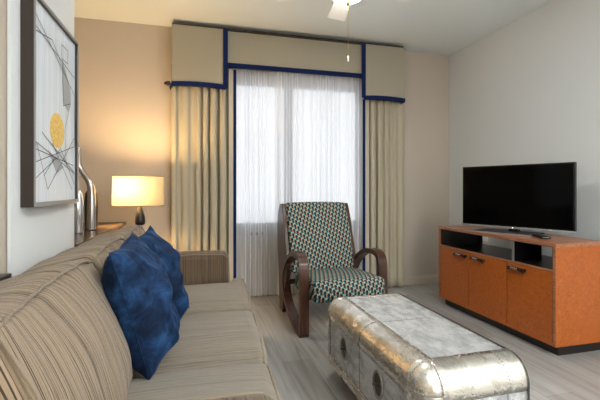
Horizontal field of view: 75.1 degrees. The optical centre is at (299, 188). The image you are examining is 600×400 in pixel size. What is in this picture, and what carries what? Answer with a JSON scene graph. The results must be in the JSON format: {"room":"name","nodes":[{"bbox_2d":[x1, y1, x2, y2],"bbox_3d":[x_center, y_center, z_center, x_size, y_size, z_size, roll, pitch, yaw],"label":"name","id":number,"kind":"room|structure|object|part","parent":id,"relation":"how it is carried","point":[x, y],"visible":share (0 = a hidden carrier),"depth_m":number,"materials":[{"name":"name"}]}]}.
{"room":"living room","nodes":[
{"label":"living room","id":0,"kind":"room"},
{"bbox_2d":[0,0,73,276],"bbox_3d":[-1.554,-0.243,1.666,0.855,2.700,0.750,0,0,-15],"label":"wall pillar","id":1,"kind":"structure","parent":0,"point":[39,234],"depth_m":1.47,"materials":[{"name":"white paint"}]},
{"bbox_2d":[7,0,11,273],"bbox_3d":[-1.047,-0.243,1.408,0.012,2.700,0.010,0,0,-15],"label":"trim","id":2,"kind":"structure","parent":1,"relation":"attached to","point":[9,2],"depth_m":1.40,"materials":[{"name":"white paint"}]},
{"bbox_2d":[20,0,78,206],"bbox_3d":[-1.114,-0.347,1.768,0.048,0.835,0.580,0,0,-15],"label":"framed picture","id":3,"kind":"object","parent":1,"relation":"attached to","point":[49,53],"visible":1,"depth_m":1.65,"materials":[{"name":"black"}]},
{"bbox_2d":[36,0,74,201],"bbox_3d":[-1.118,-0.347,1.766,0.030,0.811,0.556,0,0,-15],"label":"art print","id":4,"kind":"object","parent":3,"relation":"attached to","point":[55,45],"depth_m":1.74,"materials":[{"name":"paper"}]},
{"bbox_2d":[74,17,448,275],"bbox_3d":[-0.324,-0.243,4.146,4.510,2.700,0.120,0,0,-15],"label":"wall","id":5,"kind":"structure","parent":0,"point":[125,121],"depth_m":3.79,"materials":[{"name":"beige paint"}]},
{"bbox_2d":[164,81,171,89],"bbox_3d":[-1.258,-0.988,3.726,0.060,0.038,0.205,0,0,-15],"label":"curtain rod","id":6,"kind":"object","parent":5,"relation":"attached to","point":[167,83],"visible":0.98,"depth_m":3.63,"materials":[{"name":"brown metal"}]},
{"bbox_2d":[171,22,404,103],"bbox_3d":[-0.051,-1.254,4.047,2.434,0.611,0.207,0,0,-15],"label":"window valance","id":7,"kind":"object","parent":5,"relation":"attached to","point":[202,56],"visible":0.97,"depth_m":3.94,"materials":[{"name":"beige fabric"}]},
{"bbox_3d":[-0.984,-1.257,3.803,0.492,0.572,0.197,0,0,-15],"label":"panel","id":8,"kind":"part","parent":7,"relation":"part of","materials":[{"name":"beige fabric"}]},
{"bbox_3d":[-0.984,-0.992,3.791,0.498,0.054,0.186,0,0,-15],"label":"navy trim","id":9,"kind":"part","parent":7,"relation":"part of","materials":[{"name":"blue fabric"}]},
{"bbox_2d":[171,65,235,281],"bbox_3d":[-0.941,-0.049,3.832,0.619,2.288,0.108,0,0,-15],"label":"drape","id":10,"kind":"object","parent":7,"relation":"hanging from","point":[203,169],"visible":0.69,"depth_m":3.81,"materials":[{"name":"beige fabric"}]},
{"bbox_3d":[-0.647,-0.044,3.870,0.030,2.278,0.006,0,0,-15],"label":"navy edge trim","id":11,"kind":"part","parent":10,"relation":"part of","materials":[{"name":"blue fabric"}]},
{"bbox_3d":[-0.720,-1.256,3.765,0.044,0.575,0.007,0,0,-15],"label":"navy vertical trim","id":12,"kind":"part","parent":7,"relation":"part of","materials":[{"name":"blue fabric"}]},
{"bbox_3d":[-0.033,-1.373,3.996,1.445,0.340,0.020,0,0,-15],"label":"panel","id":13,"kind":"part","parent":7,"relation":"part of","materials":[{"name":"beige fabric"}]},
{"bbox_3d":[-0.033,-1.213,3.996,1.445,0.040,0.030,0,0,-15],"label":"navy trim","id":14,"kind":"part","parent":7,"relation":"part of","materials":[{"name":"blue fabric"}]},
{"bbox_3d":[0.677,-1.256,4.138,0.044,0.575,0.007,0,0,-15],"label":"navy vertical trim","id":15,"kind":"part","parent":7,"relation":"part of","materials":[{"name":"blue fabric"}]},
{"bbox_2d":[363,100,403,287],"bbox_3d":[0.915,-0.049,4.327,0.508,2.288,0.091,0,0,-15],"label":"drape","id":16,"kind":"object","parent":7,"relation":"hanging from","point":[382,119],"visible":0.77,"depth_m":4.32,"materials":[{"name":"beige fabric"}]},
{"bbox_3d":[0.694,-0.044,4.228,0.030,2.278,0.006,0,0,-15],"label":"navy edge trim","id":17,"kind":"part","parent":16,"relation":"part of","materials":[{"name":"blue fabric"}]},
{"bbox_3d":[0.884,-1.249,4.301,0.485,0.588,0.197,0,0,-15],"label":"panel","id":18,"kind":"part","parent":7,"relation":"part of","materials":[{"name":"beige fabric"}]},
{"bbox_3d":[0.890,-0.976,4.291,0.491,0.054,0.186,0,0,-15],"label":"navy trim","id":19,"kind":"part","parent":7,"relation":"part of","materials":[{"name":"blue fabric"}]},
{"bbox_2d":[256,274,438,295],"bbox_3d":[0.071,1.055,4.180,3.492,0.103,0.018,0,0,-15],"label":"baseboard","id":20,"kind":"structure","parent":5,"relation":"attached to","point":[432,278],"depth_m":4.53,"materials":[{"name":"beige paint"}]},
{"bbox_3d":[-0.045,-0.333,4.205,1.520,1.620,0.150,0,0,-15],"label":"window","id":21,"kind":"structure","parent":5,"relation":"in","visible":0},
{"bbox_2d":[233,69,274,296],"bbox_3d":[-0.437,-0.058,4.008,0.500,2.310,0.043,0,0,-15],"label":"sheer curtain","id":22,"kind":"object","parent":21,"relation":"hanging from","point":[255,90],"visible":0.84,"depth_m":4.00,"materials":[{"name":"white fabric"}]},
{"bbox_2d":[274,72,362,294],"bbox_3d":[0.227,-0.058,4.153,1.008,2.310,0.045,0,0,-15],"label":"sheer curtain","id":23,"kind":"object","parent":21,"relation":"hanging from","point":[319,118],"visible":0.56,"depth_m":4.14,"materials":[{"name":"white fabric"}]},
{"bbox_2d":[74,0,551,54],"bbox_3d":[0.546,-1.643,0.689,4.610,0.100,7.250,0,0,-15],"label":"ceiling","id":24,"kind":"structure","parent":0,"point":[444,27],"depth_m":3.60,"materials":[{"name":"white paint"}]},
{"bbox_2d":[277,0,409,60],"bbox_3d":[0.322,-1.204,2.509,0.950,0.778,0.961,0,0,-15],"label":"ceiling fan","id":25,"kind":"object","parent":24,"relation":"hanging from","point":[339,9],"visible":1,"depth_m":2.79,"materials":[{"name":"white ceramic"}]},
{"bbox_3d":[0.285,-1.298,2.822,0.132,0.032,0.318,0,0,-4],"label":"fan blade","id":26,"kind":"part","parent":25,"relation":"part of","materials":[{"name":"white paint"}]},
{"bbox_3d":[0.308,-1.226,2.494,0.224,0.059,0.224,0,0,-15],"label":"lamp shade","id":27,"kind":"part","parent":25,"relation":"part of","materials":[{"name":"white glass"}]},
{"bbox_2d":[250,283,599,399],"bbox_3d":[0.546,1.157,0.689,4.610,0.100,7.250,0,0,-15],"label":"floor","id":28,"kind":"structure","parent":0,"point":[301,368],"depth_m":2.56,"materials":[{"name":"grey wood"}]},
{"bbox_2d":[0,273,11,280],"bbox_3d":[-1.193,0.705,0.807,0.610,0.805,1.075,0,0,-15],"label":"console table","id":29,"kind":"object","parent":28,"relation":"on","point":[3,276],"visible":0.46,"depth_m":1.37,"materials":[{"name":"black wood"}]},
{"bbox_2d":[74,222,125,246],"bbox_3d":[-1.732,0.707,2.840,0.616,0.800,1.540,0,0,-15],"label":"console table","id":30,"kind":"object","parent":28,"relation":"on","point":[103,227],"visible":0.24,"depth_m":2.82,"materials":[{"name":"brown wood"}]},
{"bbox_2d":[74,188,82,233],"bbox_3d":[-1.551,0.146,2.712,0.080,0.322,0.064,0,0,-15],"label":"bottle vase","id":31,"kind":"object","parent":30,"relation":"on","point":[78,207],"visible":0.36,"depth_m":2.69,"materials":[{"name":"silver metal"}]},
{"bbox_2d":[79,147,97,230],"bbox_3d":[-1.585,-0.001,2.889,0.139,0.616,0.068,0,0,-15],"label":"bottle vase","id":32,"kind":"object","parent":30,"relation":"on","point":[91,195],"visible":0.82,"depth_m":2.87,"materials":[{"name":"silver metal"}]},
{"bbox_2d":[0,225,281,399],"bbox_3d":[-0.623,0.668,1.769,1.004,0.878,2.321,0,0,-15],"label":"sofa","id":33,"kind":"object","parent":28,"relation":"on","point":[61,337],"visible":0.66,"depth_m":1.18,"materials":[{"name":"beige fabric"}]},
{"bbox_2d":[0,259,133,399],"bbox_3d":[-0.707,0.457,1.048,0.434,0.442,0.760,0,0,-15],"label":"cushion","id":34,"kind":"object","parent":33,"relation":"on","point":[61,337],"depth_m":0.94,"materials":[{"name":"beige fabric"}]},
{"bbox_2d":[21,237,123,277],"bbox_3d":[-0.886,0.455,1.717,0.432,0.440,0.665,0,0,-15],"label":"cushion","id":35,"kind":"object","parent":33,"relation":"on","point":[98,251],"depth_m":1.55,"materials":[{"name":"beige fabric"}]},
{"bbox_2d":[79,226,143,245],"bbox_3d":[-1.050,0.456,2.344,0.438,0.451,0.670,0,0,-15],"label":"cushion","id":36,"kind":"object","parent":33,"relation":"on","point":[124,232],"depth_m":2.20,"materials":[{"name":"beige fabric"}]},
{"bbox_2d":[101,232,179,379],"bbox_3d":[-0.593,0.409,1.464,0.273,0.458,0.388,0,0,-15],"label":"throw pillow","id":37,"kind":"object","parent":33,"relation":"on","point":[137,286],"visible":0.93,"depth_m":1.31,"materials":[{"name":"blue fabric"}]},
{"bbox_2d":[139,225,188,319],"bbox_3d":[-0.657,0.407,1.853,0.251,0.463,0.444,0,0,-15],"label":"throw pillow","id":38,"kind":"object","parent":33,"relation":"on","point":[161,247],"visible":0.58,"depth_m":1.79,"materials":[{"name":"blue fabric"}]},
{"bbox_2d":[132,311,267,377],"bbox_3d":[-0.462,0.722,1.799,0.594,0.215,0.643,0,0,-15],"label":"seat cushion","id":39,"kind":"object","parent":33,"relation":"on","point":[215,339],"depth_m":1.62,"materials":[{"name":"beige fabric"}]},
{"bbox_3d":[-0.916,0.742,2.775,0.821,0.584,0.215,0,0,-15],"label":"arm","id":40,"kind":"part","parent":33,"relation":"part of"},
{"bbox_2d":[127,363,281,399],"bbox_3d":[-0.295,0.723,1.110,0.560,0.216,0.781,0,0,-15],"label":"seat cushion","id":41,"kind":"object","parent":33,"relation":"on","point":[238,378],"depth_m":1.25,"materials":[{"name":"beige fabric"}]},
{"bbox_2d":[183,278,252,315],"bbox_3d":[-0.631,0.722,2.511,0.635,0.215,0.826,0,0,-15],"label":"seat cushion","id":42,"kind":"object","parent":33,"relation":"on","point":[206,295],"depth_m":2.31,"materials":[{"name":"beige fabric"}]},
{"bbox_3d":[-0.398,0.742,0.737,0.770,0.584,0.200,0,0,-15],"label":"arm","id":43,"kind":"part","parent":33,"relation":"part of"},
{"bbox_2d":[277,202,387,337],"bbox_3d":[0.249,0.618,3.326,0.715,0.998,1.031,0,0,-15],"label":"armchair","id":44,"kind":"object","parent":28,"relation":"on","point":[315,240],"visible":0.95,"depth_m":3.39,"materials":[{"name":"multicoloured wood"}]},
{"bbox_3d":[-0.150,0.620,3.546,0.033,0.975,0.399,0,0,-15],"label":"leg","id":45,"kind":"part","parent":44,"relation":"part of","materials":[{"name":"brown wood"}]},
{"bbox_3d":[0.190,0.822,3.546,0.615,0.040,0.035,0,0,-15],"label":"cross rail","id":46,"kind":"part","parent":44,"relation":"part of","materials":[{"name":"brown wood"}]},
{"bbox_3d":[0.171,0.424,3.532,0.580,0.610,0.302,0,0,-15],"label":"backrest","id":47,"kind":"part","parent":44,"relation":"part of","materials":[{"name":"fabric"}]},
{"bbox_2d":[295,267,384,302],"bbox_3d":[0.297,0.759,3.137,0.569,0.208,0.641,0,0,-15],"label":"seat cushion","id":48,"kind":"object","parent":44,"relation":"on","point":[323,284],"depth_m":2.88,"materials":[{"name":"fabric"}]},
{"bbox_3d":[0.439,0.620,3.704,0.033,0.975,0.399,0,0,-15],"label":"leg","id":49,"kind":"part","parent":44,"relation":"part of","materials":[{"name":"brown wood"}]},
{"bbox_2d":[328,293,529,399],"bbox_3d":[0.490,0.867,1.887,0.476,0.478,1.050,0,0,-15],"label":"trunk coffee table","id":50,"kind":"object","parent":28,"relation":"on","point":[392,346],"visible":1,"depth_m":1.63,"materials":[{"name":"metal"}]},
{"bbox_3d":[0.228,0.822,2.012,0.012,0.122,0.092,0,0,-15],"label":"handle plate","id":51,"kind":"part","parent":50,"relation":"part of","materials":[{"name":"silver metal"}]},
{"bbox_3d":[0.328,0.822,1.640,0.012,0.122,0.092,0,0,-15],"label":"handle plate","id":52,"kind":"part","parent":50,"relation":"part of","materials":[{"name":"silver metal"}]},
{"bbox_2d":[439,225,599,355],"bbox_3d":[1.703,0.733,3.212,0.483,0.748,1.274,0,0,-15],"label":"media cabinet","id":53,"kind":"object","parent":28,"relation":"on","point":[552,304],"visible":1,"depth_m":2.80,"materials":[{"name":"orange wood"}]},
{"bbox_3d":[1.562,0.710,3.820,0.443,0.654,0.022,0,0,-15],"label":"panel","id":54,"kind":"part","parent":53,"relation":"part of","materials":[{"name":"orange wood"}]},
{"bbox_3d":[1.411,0.792,3.558,0.019,0.479,0.395,0,0,-15],"label":"door","id":55,"kind":"part","parent":53,"relation":"part of","materials":[{"name":"orange wood"}]},
{"bbox_3d":[1.411,0.585,3.455,0.035,0.036,0.156,0,0,-15],"label":"handle","id":56,"kind":"part","parent":53,"relation":"part of","materials":[{"name":"brown metal"}]},
{"bbox_3d":[1.467,0.585,3.245,0.035,0.036,0.156,0,0,-15],"label":"handle","id":57,"kind":"part","parent":53,"relation":"part of","materials":[{"name":"brown metal"}]},
{"bbox_3d":[1.518,0.792,3.157,0.019,0.479,0.416,0,0,-15],"label":"door","id":58,"kind":"part","parent":53,"relation":"part of","materials":[{"name":"orange wood"}]},
{"bbox_3d":[1.723,1.027,3.217,0.443,0.020,1.226,0,0,-15],"label":"panel","id":59,"kind":"part","parent":53,"relation":"part of","materials":[{"name":"orange wood"}]},
{"bbox_2d":[441,243,552,272],"bbox_3d":[1.725,0.545,3.218,0.439,0.020,1.226,0,0,-15],"label":"shelf","id":60,"kind":"object","parent":53,"relation":"attached to","point":[543,264],"depth_m":3.14,"materials":[{"name":"orange laminate"}]},
{"bbox_3d":[1.573,0.585,2.846,0.035,0.036,0.156,0,0,-15],"label":"handle","id":61,"kind":"part","parent":53,"relation":"part of","materials":[{"name":"brown metal"}]},
{"bbox_3d":[1.931,0.700,3.272,0.012,0.634,1.228,0,0,-15],"label":"panel","id":62,"kind":"part","parent":53,"relation":"part of","materials":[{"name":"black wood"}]},
{"bbox_2d":[462,162,576,236],"bbox_3d":[1.715,0.080,3.166,0.253,0.556,0.872,0,0,-38],"label":"television","id":63,"kind":"object","parent":53,"relation":"on","point":[541,196],"visible":1,"depth_m":3.12,"materials":[{"name":"black plastic"}]},
{"bbox_3d":[1.695,0.352,3.195,0.250,0.011,0.470,0,0,-38],"label":"plate","id":64,"kind":"part","parent":63,"relation":"part of","materials":[{"name":"black plastic"}]},
{"bbox_3d":[1.624,0.792,2.762,0.019,0.479,0.384,0,0,-15],"label":"door","id":65,"kind":"part","parent":53,"relation":"part of","materials":[{"name":"orange wood"}]},
{"bbox_2d":[532,233,550,238],"bbox_3d":[1.779,0.348,2.876,0.064,0.020,0.200,0,0,13],"label":"remote control","id":66,"kind":"object","parent":53,"relation":"on","point":[541,236],"visible":0.99,"depth_m":2.83,"materials":[{"name":"black plastic"}]},
{"bbox_3d":[1.883,0.710,2.615,0.443,0.654,0.022,0,0,-15],"label":"panel","id":67,"kind":"part","parent":53,"relation":"part of","materials":[{"name":"orange wood"}]},
{"bbox_3d":[-1.273,0.807,3.262,0.380,0.600,0.440,0,0,-15],"label":"end table","id":68,"kind":"object","parent":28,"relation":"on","visible":0},
{"bbox_2d":[112,176,164,228],"bbox_3d":[-1.358,0.200,3.281,0.416,0.615,0.286,0,0,-15],"label":"table lamp","id":69,"kind":"object","parent":68,"relation":"on","point":[127,191],"visible":0.88,"depth_m":3.17,"materials":[{"name":"beige fabric"}]},
{"bbox_3d":[-1.358,0.017,3.281,0.410,0.244,0.280,0,0,-15],"label":"lamp shade","id":70,"kind":"part","parent":69,"relation":"part of","materials":[{"name":"beige fabric"}]},
{"bbox_2d":[449,0,599,256],"bbox_3d":[2.727,-0.243,1.260,0.100,2.700,7.030,0,0,-15],"label":"wall","id":71,"kind":"structure","parent":0,"point":[527,91],"depth_m":3.45,"materials":[{"name":"white paint"}]}
]}

